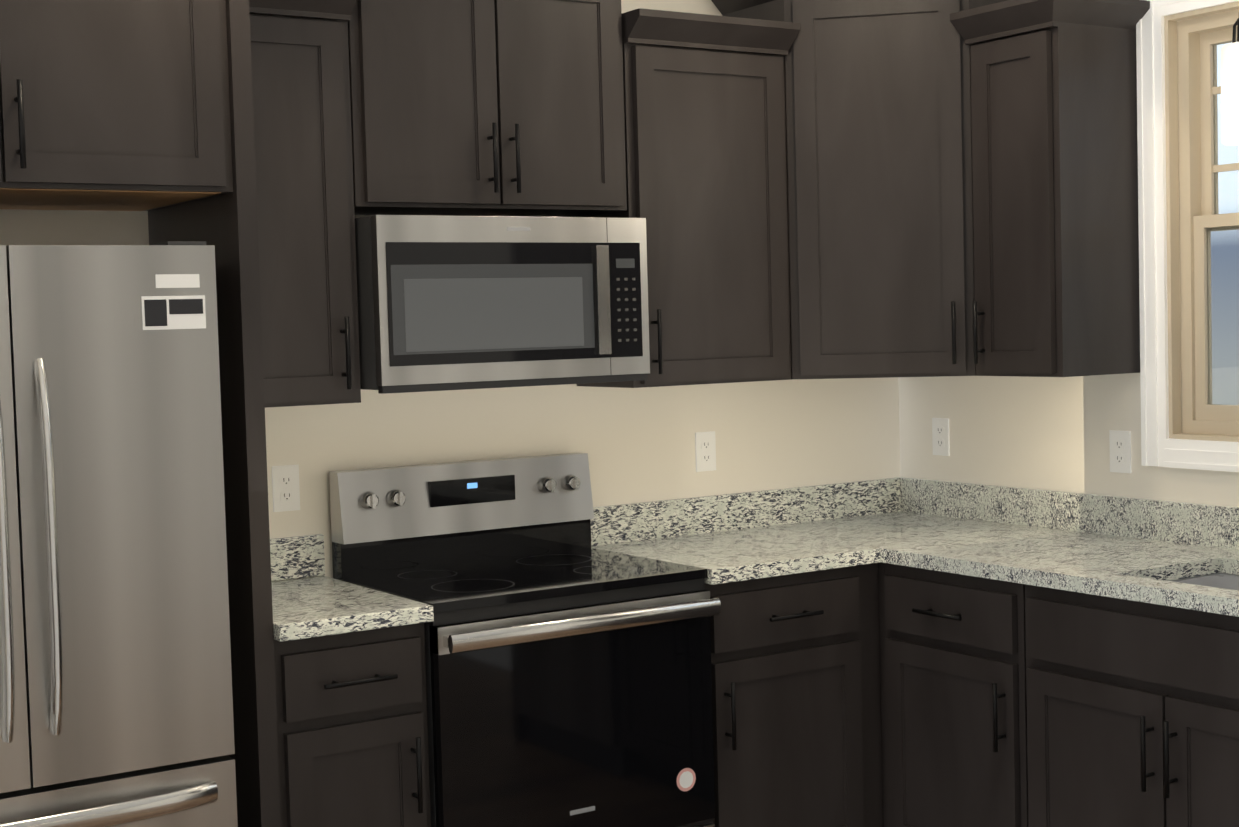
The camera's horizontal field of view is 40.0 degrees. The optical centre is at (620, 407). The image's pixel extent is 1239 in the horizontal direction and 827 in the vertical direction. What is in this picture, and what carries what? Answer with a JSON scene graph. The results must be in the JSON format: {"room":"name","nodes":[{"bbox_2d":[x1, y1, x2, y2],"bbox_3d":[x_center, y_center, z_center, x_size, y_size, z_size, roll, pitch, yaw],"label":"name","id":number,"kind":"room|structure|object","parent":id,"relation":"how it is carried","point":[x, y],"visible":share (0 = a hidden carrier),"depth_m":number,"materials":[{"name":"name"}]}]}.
{"room":"kitchen","nodes":[
{"label":"kitchen","id":0,"kind":"room"},
{"bbox_2d":[0,0,899,577],"bbox_3d":[-2.272,0.055,3.392,7.690,2.743,0.120,-3,3,-33],"label":"wall","id":1,"kind":"structure","parent":0,"point":[636,444],"depth_m":4.78,"materials":[{"name":"beige paint"}]},
{"bbox_2d":[0,0,232,210],"bbox_3d":[-1.300,-0.772,3.531,1.054,0.670,0.663,-3,3,-33],"label":"upper cabinet","id":2,"kind":"object","parent":1,"relation":"attached to","point":[114,105],"visible":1,"depth_m":3.43,"materials":[{"name":"brown wood"}]},
{"bbox_2d":[272,465,299,511],"bbox_3d":[-0.838,0.201,4.259,0.070,0.114,0.006,-3,3,-33],"label":"electrical outlet","id":3,"kind":"object","parent":1,"relation":"attached to","point":[286,487],"visible":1,"depth_m":4.26,"materials":[{"name":"white plastic"}]},
{"bbox_2d":[249,0,360,407],"bbox_3d":[-0.841,-0.495,4.021,0.359,0.978,0.361,-3,3,-33],"label":"upper cabinet","id":4,"kind":"object","parent":1,"relation":"attached to","point":[304,180],"visible":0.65,"depth_m":3.95,"materials":[{"name":"brown wood"}]},
{"bbox_2d":[348,0,626,216],"bbox_3d":[-0.372,-0.836,4.314,0.890,0.672,0.366,-3,3,-33],"label":"upper cabinet","id":5,"kind":"object","parent":1,"relation":"attached to","point":[487,107],"visible":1,"depth_m":4.20,"materials":[{"name":"brown wood"}]},
{"bbox_2d":[355,215,649,393],"bbox_3d":[-0.346,-0.266,4.334,0.760,0.418,0.393,-3,3,-33],"label":"over-the-range microwave","id":6,"kind":"object","parent":5,"relation":"attached to","point":[445,303],"visible":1,"depth_m":4.15,"materials":[{"name":"grey metal"}]},
{"bbox_2d":[577,8,799,387],"bbox_3d":[0.185,-0.557,4.690,0.531,0.978,0.361,-3,3,-33],"label":"upper cabinet","id":7,"kind":"object","parent":1,"relation":"attached to","point":[705,142],"visible":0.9,"depth_m":4.58,"materials":[{"name":"brown wood"}]},
{"bbox_2d":[695,431,715,471],"bbox_3d":[0.248,0.127,4.967,0.070,0.114,0.006,-3,3,-33],"label":"electrical outlet","id":8,"kind":"object","parent":1,"relation":"attached to","point":[705,446],"visible":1,"depth_m":4.96,"materials":[{"name":"white plastic"}]},
{"bbox_2d":[711,0,1006,378],"bbox_3d":[0.752,-0.662,4.855,0.718,1.138,0.701,-3,3,-33],"label":"upper cabinet","id":9,"kind":"object","parent":1,"relation":"attached to","point":[878,127],"visible":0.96,"depth_m":4.68,"materials":[{"name":"brown wood"}]},
{"bbox_2d":[898,1,1238,506],"bbox_3d":[3.104,-0.028,2.081,0.120,2.743,7.954,-3,3,-33],"label":"wall","id":10,"kind":"structure","parent":0,"point":[1046,433],"depth_m":4.89,"materials":[{"name":"beige paint"}]},
{"bbox_2d":[932,418,949,455],"bbox_3d":[0.983,0.089,5.224,0.006,0.114,0.070,-3,3,-33],"label":"electrical outlet","id":11,"kind":"object","parent":10,"relation":"attached to","point":[940,437],"visible":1,"depth_m":5.22,"materials":[{"name":"white plastic"}]},
{"bbox_2d":[950,0,1149,376],"bbox_3d":[1.158,-0.577,4.552,0.378,0.978,0.368,-3,3,-33],"label":"upper cabinet","id":12,"kind":"object","parent":10,"relation":"attached to","point":[1055,173],"visible":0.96,"depth_m":4.47,"materials":[{"name":"brown wood"}]},
{"bbox_2d":[1109,430,1130,472],"bbox_3d":[1.363,0.119,4.644,0.006,0.115,0.070,-3,3,-33],"label":"electrical outlet","id":13,"kind":"object","parent":10,"relation":"attached to","point":[1120,451],"visible":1,"depth_m":4.64,"materials":[{"name":"white plastic"}]},
{"bbox_2d":[1136,0,1238,471],"bbox_3d":[1.736,-0.462,4.113,0.136,1.258,1.093,-3,3,-33],"label":"window unit","id":14,"kind":"structure","parent":10,"relation":"in","point":[1199,40],"depth_m":4.47,"materials":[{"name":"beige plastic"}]},
{"bbox_3d":[-0.073,1.587,0.055,7.810,0.100,8.194,-3,3,-33],"label":"floor","id":15,"kind":"structure","parent":0,"visible":0},
{"bbox_2d":[0,241,237,826],"bbox_3d":[-1.291,0.533,3.518,0.800,1.722,0.709,-3,3,-33],"label":"refrigerator","id":16,"kind":"object","parent":15,"relation":"on","point":[116,703],"visible":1,"depth_m":3.36,"materials":[{"name":"grey metal"}]},
{"bbox_2d":[148,0,280,826],"bbox_3d":[-0.930,0.157,3.846,0.043,2.419,0.592,-3,3,-33],"label":"panel","id":17,"kind":"object","parent":15,"relation":"on","point":[226,224],"visible":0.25,"depth_m":3.62,"materials":[{"name":"brown wood"}]},
{"bbox_2d":[274,623,430,826],"bbox_3d":[-0.726,0.918,3.981,0.364,0.875,0.630,-3,3,-33],"label":"base cabinet","id":18,"kind":"object","parent":15,"relation":"on","point":[352,726],"visible":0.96,"depth_m":3.74,"materials":[{"name":"brown wood"}]},
{"bbox_2d":[270,534,433,641],"bbox_3d":[-0.742,0.408,3.960,0.366,0.142,0.621,-3,3,-33],"label":"countertop","id":19,"kind":"structure","parent":18,"relation":"on","point":[310,599],"depth_m":3.88,"materials":[{"name":"stone"}]},
{"bbox_2d":[329,453,720,826],"bbox_3d":[-0.234,0.739,4.254,0.763,1.178,0.648,-3,3,-33],"label":"range","id":20,"kind":"object","parent":15,"relation":"on","point":[568,677],"visible":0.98,"depth_m":4.11,"materials":[{"name":"grey"}]},
{"bbox_2d":[705,563,882,826],"bbox_3d":[0.319,0.854,4.663,0.585,0.875,0.630,-3,3,-33],"label":"base cabinet","id":21,"kind":"object","parent":15,"relation":"on","point":[796,692],"visible":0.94,"depth_m":4.43,"materials":[{"name":"brown wood"}]},
{"bbox_2d":[878,562,888,826],"bbox_3d":[0.811,0.823,5.005,0.607,0.875,0.595,-3,3,-33],"label":"strip","id":22,"kind":"object","parent":15,"relation":"on","point":[882,629],"depth_m":4.60,"materials":[{"name":"brown wood"}]},
{"bbox_2d":[884,563,1028,826],"bbox_3d":[1.087,0.840,4.529,0.666,0.875,0.500,-3,3,-33],"label":"base cabinet","id":23,"kind":"object","parent":15,"relation":"on","point":[955,644],"visible":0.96,"depth_m":4.35,"materials":[{"name":"brown wood"}]},
{"bbox_2d":[1025,584,1238,826],"bbox_3d":[1.461,0.858,3.957,0.666,0.875,0.858,-3,3,-33],"label":"base cabinet","id":24,"kind":"object","parent":15,"relation":"on","point":[1132,713],"visible":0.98,"depth_m":3.88,"materials":[{"name":"brown wood"}]},
{"bbox_2d":[590,477,1238,616],"bbox_3d":[1.126,0.357,3.937,1.198,0.142,2.702,-3,3,-33],"label":"countertop","id":25,"kind":"structure","parent":24,"relation":"on","point":[1140,550],"depth_m":4.64,"materials":[{"name":"stone"}]},
{"bbox_2d":[1171,573,1238,590],"bbox_3d":[1.481,0.525,3.850,0.404,0.200,0.604,-3,3,-33],"label":"undermount sink","id":26,"kind":"object","parent":25,"relation":"in","point":[1224,580],"visible":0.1,"depth_m":4.15,"materials":[{"name":"silver metal"}]},
{"bbox_3d":[-0.152,-1.251,-0.089,7.810,0.100,8.194,-3,3,-33],"label":"ceiling","id":27,"kind":"structure","parent":0,"visible":0},
{"bbox_2d":[1221,18,1238,144],"bbox_3d":[1.435,-1.026,3.863,0.140,0.838,0.140,-3,3,-33],"label":"pendant light","id":28,"kind":"object","parent":27,"relation":"hanging from","point":[1230,89],"visible":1,"depth_m":3.85,"materials":[{"name":"white glass"}]},
{"label":"outside","id":29,"kind":"structure","parent":0,"visible":0},
{"bbox_2d":[1211,43,1238,404],"bbox_3d":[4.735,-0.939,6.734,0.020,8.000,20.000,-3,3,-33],"label":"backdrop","id":30,"kind":"structure","parent":29,"point":[1227,334],"depth_m":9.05,"materials":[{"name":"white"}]}
]}

